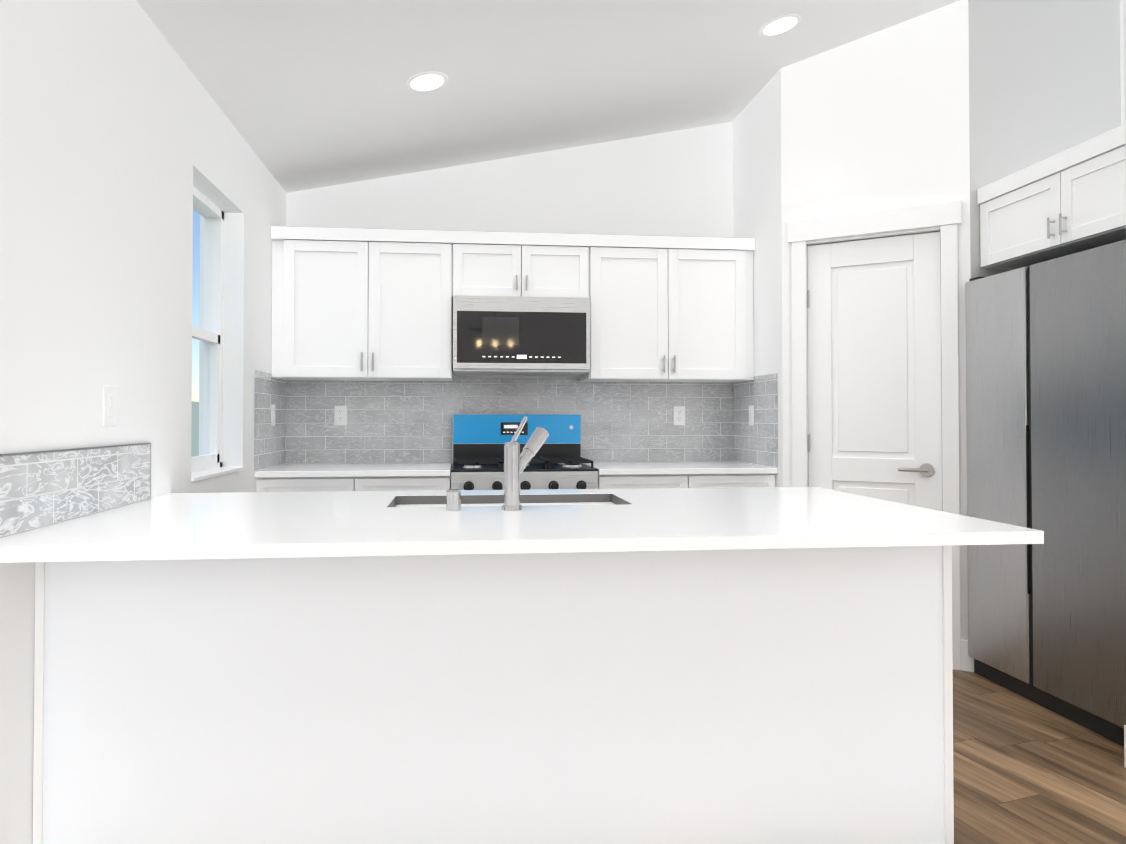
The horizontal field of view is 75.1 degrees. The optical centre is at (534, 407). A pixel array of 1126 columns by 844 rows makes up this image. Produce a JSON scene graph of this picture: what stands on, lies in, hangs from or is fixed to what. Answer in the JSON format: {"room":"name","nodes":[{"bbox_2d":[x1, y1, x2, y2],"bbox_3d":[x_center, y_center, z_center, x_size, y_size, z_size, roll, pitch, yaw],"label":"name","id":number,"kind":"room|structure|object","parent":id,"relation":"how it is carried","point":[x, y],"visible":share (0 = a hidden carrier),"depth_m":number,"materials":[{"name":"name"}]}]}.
{"room":"kitchen","nodes":[
{"label":"kitchen","id":0,"kind":"room"},
{"bbox_2d":[0,0,285,843],"bbox_3d":[-1.153,-0.616,0.220,0.200,3.600,8.450,0,-1,-6],"label":"wall","id":1,"kind":"structure","parent":0,"point":[120,136],"depth_m":2.12,"materials":[{"name":"white paint"}]},
{"bbox_2d":[0,443,150,536],"bbox_3d":[-1.221,0.200,1.945,0.009,0.184,0.930,0,-1,-6],"label":"backsplash","id":2,"kind":"structure","parent":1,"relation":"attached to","point":[38,489],"depth_m":1.91,"materials":[{"name":"grey tile"}]},
{"bbox_2d":[103,385,116,425],"bbox_3d":[-1.239,-0.006,2.138,0.010,0.118,0.075,0,-1,-6],"label":"light switch","id":3,"kind":"object","parent":1,"relation":"attached to","point":[109,403],"visible":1,"depth_m":2.13,"materials":[{"name":"white plastic"}]},
{"bbox_2d":[191,186,244,480],"bbox_3d":[-1.421,-0.321,3.119,0.182,1.211,0.660,0,-1,-6],"label":"window","id":4,"kind":"structure","parent":1,"relation":"in","point":[209,335],"depth_m":3.40,"materials":[{"name":"white plastic"}]},
{"bbox_2d":[271,404,274,425],"bbox_3d":[-1.421,0.041,3.978,0.008,0.118,0.075,0,-1,-6],"label":"outlet","id":5,"kind":"object","parent":1,"relation":"attached to","point":[272,415],"visible":1,"depth_m":3.96,"materials":[{"name":"white plastic"}]},
{"bbox_2d":[961,640,1125,767],"bbox_3d":[1.067,1.111,0.017,4.183,0.140,7.655,0,-1,-6],"label":"baseboard","id":6,"kind":"structure","parent":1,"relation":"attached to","point":[967,662],"depth_m":3.41,"materials":[{"name":"white wood"}]},
{"bbox_2d":[285,122,732,463],"bbox_3d":[-0.045,-0.557,4.500,2.853,3.600,0.150,0,-1,-6],"label":"wall","id":7,"kind":"structure","parent":0,"point":[676,183],"depth_m":4.46,"materials":[{"name":"white paint"}]},
{"bbox_2d":[334,406,346,425],"bbox_3d":[-1.140,0.045,4.301,0.075,0.118,0.008,0,-1,-6],"label":"outlet","id":8,"kind":"object","parent":7,"relation":"attached to","point":[340,415],"visible":1,"depth_m":4.30,"materials":[{"name":"white plastic"}]},
{"bbox_2d":[271,226,454,380],"bbox_3d":[-0.955,-0.568,4.156,0.968,0.812,0.344,0,-1,-6],"label":"upper cabinet","id":9,"kind":"object","parent":7,"relation":"attached to","point":[362,304],"depth_m":3.99,"materials":[{"name":"white wood"}]},
{"bbox_2d":[254,370,777,470],"bbox_3d":[-0.081,0.069,4.087,2.699,0.504,0.643,0,-1,-6],"label":"backsplash","id":10,"kind":"structure","parent":7,"relation":"attached to","point":[399,421],"depth_m":4.36,"materials":[{"name":"tile"}]},
{"bbox_2d":[455,230,586,296],"bbox_3d":[-0.092,-0.793,4.245,0.766,0.359,0.344,0,-1,-6],"label":"upper cabinet","id":11,"kind":"object","parent":7,"relation":"attached to","point":[487,263],"depth_m":4.07,"materials":[{"name":"white wood"}]},
{"bbox_2d":[453,295,589,375],"bbox_3d":[-0.089,-0.404,4.210,0.756,0.412,0.394,0,-1,-6],"label":"microwave","id":12,"kind":"object","parent":11,"relation":"attached to","point":[519,335],"visible":1,"depth_m":4.02,"materials":[{"name":"silver metal"}]},
{"bbox_2d":[580,234,754,382],"bbox_3d":[0.768,-0.566,4.327,0.962,0.812,0.344,0,-1,-6],"label":"upper cabinet","id":13,"kind":"object","parent":7,"relation":"attached to","point":[663,308],"depth_m":4.16,"materials":[{"name":"white wood"}]},
{"bbox_2d":[673,406,684,424],"bbox_3d":[0.890,0.048,4.503,0.075,0.118,0.008,0,-1,-6],"label":"outlet","id":14,"kind":"object","parent":7,"relation":"attached to","point":[678,415],"visible":1,"depth_m":4.50,"materials":[{"name":"white plastic"}]},
{"bbox_2d":[136,0,959,192],"bbox_3d":[1.161,-1.809,0.491,4.950,1.090,8.500,0,-1,-6],"label":"ceiling","id":15,"kind":"structure","parent":0,"point":[308,94],"depth_m":3.32,"materials":[{"name":"white paint"}]},
{"bbox_2d":[406,71,447,91],"bbox_3d":[-0.477,-1.444,3.243,0.186,0.039,0.190,0,-1,-6],"label":"recessed light","id":16,"kind":"object","parent":15,"relation":"in","point":[428,81],"visible":1,"depth_m":3.23,"materials":[{"name":"white plastic"}]},
{"bbox_2d":[759,14,801,36],"bbox_3d":[1.127,-1.757,3.365,0.186,0.039,0.190,0,-1,-6],"label":"recessed light","id":17,"kind":"object","parent":15,"relation":"in","point":[779,25],"visible":1,"depth_m":3.35,"materials":[{"name":"white plastic"}]},
{"bbox_2d":[732,69,782,486],"bbox_3d":[1.327,-0.561,4.209,0.120,3.600,0.700,0,-1,-6],"label":"wall","id":18,"kind":"structure","parent":0,"point":[756,162],"depth_m":4.08,"materials":[{"name":"white paint"}]},
{"bbox_2d":[749,405,753,425],"bbox_3d":[1.254,0.044,4.244,0.010,0.118,0.075,0,-1,-6],"label":"light switch","id":19,"kind":"object","parent":18,"relation":"attached to","point":[751,415],"visible":1,"depth_m":4.23,"materials":[{"name":"white plastic"}]},
{"bbox_2d":[781,0,970,639],"bbox_3d":[1.702,-0.569,3.696,0.854,3.600,0.115,0,-1,29],"label":"wall","id":20,"kind":"structure","parent":0,"point":[878,120],"depth_m":3.63,"materials":[{"name":"white paint"}]},
{"bbox_2d":[807,232,941,510],"bbox_3d":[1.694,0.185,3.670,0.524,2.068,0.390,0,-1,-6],"label":"pantry door","id":21,"kind":"structure","parent":20,"relation":"in","point":[874,377],"depth_m":3.66,"materials":[{"name":"white wood"}]},
{"bbox_2d":[788,200,961,669],"bbox_3d":[1.696,0.128,3.676,0.784,2.207,0.139,0,-1,29],"label":"door frame","id":22,"kind":"structure","parent":20,"relation":"attached to","point":[946,217],"depth_m":3.54,"materials":[{"name":"white wood"}]},
{"bbox_2d":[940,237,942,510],"bbox_3d":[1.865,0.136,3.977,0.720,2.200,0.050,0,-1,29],"label":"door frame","id":23,"kind":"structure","parent":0,"point":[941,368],"depth_m":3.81,"materials":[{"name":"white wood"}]},
{"bbox_2d":[953,669,1125,843],"bbox_3d":[1.161,1.247,0.450,4.950,0.120,8.500,0,-1,-6],"label":"floor","id":24,"kind":"structure","parent":0,"point":[1026,771],"depth_m":2.42,"materials":[{"name":"brown wood"}]},
{"bbox_2d":[33,560,319,843],"bbox_3d":[-0.919,0.769,2.202,0.659,0.884,0.824,0,-1,-6],"label":"base cabinet","id":25,"kind":"object","parent":24,"relation":"on","point":[176,701],"depth_m":1.80,"materials":[{"name":"white wood"}]},
{"bbox_2d":[0,491,399,563],"bbox_3d":[-0.835,0.311,2.078,0.800,0.033,1.110,0,-1,-6],"label":"countertop","id":26,"kind":"structure","parent":25,"relation":"on","point":[234,525],"depth_m":1.75,"materials":[{"name":"white stone"}]},
{"bbox_2d":[255,463,451,491],"bbox_3d":[-0.942,0.778,3.987,0.965,0.915,0.650,0,-1,-6],"label":"base cabinet","id":27,"kind":"object","parent":24,"relation":"on","point":[316,477],"visible":0.23,"depth_m":3.71,"materials":[{"name":"white wood"}]},
{"bbox_2d":[320,556,551,843],"bbox_3d":[-0.363,0.770,2.269,0.699,0.884,0.800,0,-1,-6],"label":"base cabinet","id":28,"kind":"object","parent":24,"relation":"on","point":[510,662],"depth_m":1.86,"materials":[{"name":"white wood"}]},
{"bbox_2d":[356,489,695,555],"bbox_3d":[-0.064,0.312,2.155,0.766,0.033,1.110,0,-1,-6],"label":"countertop","id":29,"kind":"structure","parent":28,"relation":"on","point":[469,529],"depth_m":1.73,"materials":[{"name":"white stone"}]},
{"bbox_2d":[380,492,635,507],"bbox_3d":[-0.086,0.419,2.377,0.766,0.238,0.346,0,-1,-6],"label":"sink","id":30,"kind":"object","parent":29,"relation":"in","point":[406,499],"depth_m":2.54,"materials":[{"name":"silver metal"}]},
{"bbox_2d":[500,416,548,507],"bbox_3d":[-0.027,0.162,2.166,0.147,0.268,0.125,0,-1,-6],"label":"faucet","id":31,"kind":"object","parent":29,"relation":"on","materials":[{"name":"silver metal"}]},
{"bbox_2d":[451,414,597,489],"bbox_3d":[-0.076,0.634,4.051,0.762,1.205,0.680,0,-1,-6],"label":"range","id":32,"kind":"object","parent":24,"relation":"on","point":[557,460],"visible":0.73,"depth_m":4.29,"materials":[{"name":"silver metal"}]},
{"bbox_2d":[552,552,711,843],"bbox_3d":[0.213,0.771,2.327,0.699,0.884,0.800,0,-1,-6],"label":"base cabinet","id":33,"kind":"object","parent":24,"relation":"on","point":[632,631],"depth_m":1.91,"materials":[{"name":"white wood"}]},
{"bbox_2d":[583,461,777,488],"bbox_3d":[0.783,0.780,4.159,0.962,0.915,0.650,0,-1,-6],"label":"base cabinet","id":34,"kind":"object","parent":24,"relation":"on","point":[670,474],"visible":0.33,"depth_m":3.88,"materials":[{"name":"white wood"}]},
{"bbox_2d":[712,548,953,843],"bbox_3d":[0.770,0.771,2.370,0.659,0.884,0.824,0,-1,-6],"label":"base cabinet","id":35,"kind":"object","parent":24,"relation":"on","point":[832,668],"depth_m":1.96,"materials":[{"name":"white wood"}]},
{"bbox_2d":[604,487,1043,551],"bbox_3d":[0.727,0.313,2.233,0.838,0.033,1.110,0,-1,-6],"label":"countertop","id":36,"kind":"structure","parent":35,"relation":"on","point":[720,519],"depth_m":1.90,"materials":[{"name":"white stone"}]},
{"bbox_2d":[965,240,1125,745],"bbox_3d":[2.447,0.309,2.998,0.788,1.827,0.908,0,-1,-6],"label":"refrigerator","id":37,"kind":"object","parent":24,"relation":"on","point":[1046,390],"visible":1,"depth_m":2.91,"materials":[{"name":"grey metal"}]},
{"bbox_2d":[968,0,1120,670],"bbox_3d":[2.503,-0.571,3.543,0.930,3.600,0.120,0,-1,-6],"label":"wall","id":38,"kind":"structure","parent":0,"point":[1044,79],"depth_m":3.48,"materials":[{"name":"grey paint"}]},
{"bbox_2d":[1120,0,1124,124],"bbox_3d":[3.249,-0.619,-0.016,0.150,3.600,7.110,0,-1,-6],"label":"wall","id":39,"kind":"structure","parent":0,"point":[1122,62],"depth_m":3.52,"materials":[{"name":"white paint"}]},
{"bbox_2d":[977,124,1125,268],"bbox_3d":[2.486,-0.849,3.012,0.765,0.372,0.934,0,-1,-6],"label":"upper cabinet","id":40,"kind":"object","parent":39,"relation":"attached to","point":[1072,200],"visible":1,"depth_m":3.00,"materials":[{"name":"white wood"}]},
{"bbox_2d":[1123,0,1125,187],"bbox_3d":[2.470,-0.585,2.464,0.910,3.600,0.140,0,-1,-6],"label":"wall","id":41,"kind":"structure","parent":0,"point":[1124,4],"depth_m":2.49,"materials":[{"name":"white paint"}]},
{"label":"outside","id":42,"kind":"structure","parent":0,"visible":0},
{"bbox_2d":[191,401,198,456],"bbox_3d":[-31.396,1.441,6.202,57.997,4.650,100.000,0,-1,-6],"label":"ground","id":43,"kind":"structure","parent":42,"point":[195,429],"depth_m":43.12,"materials":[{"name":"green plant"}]}
]}

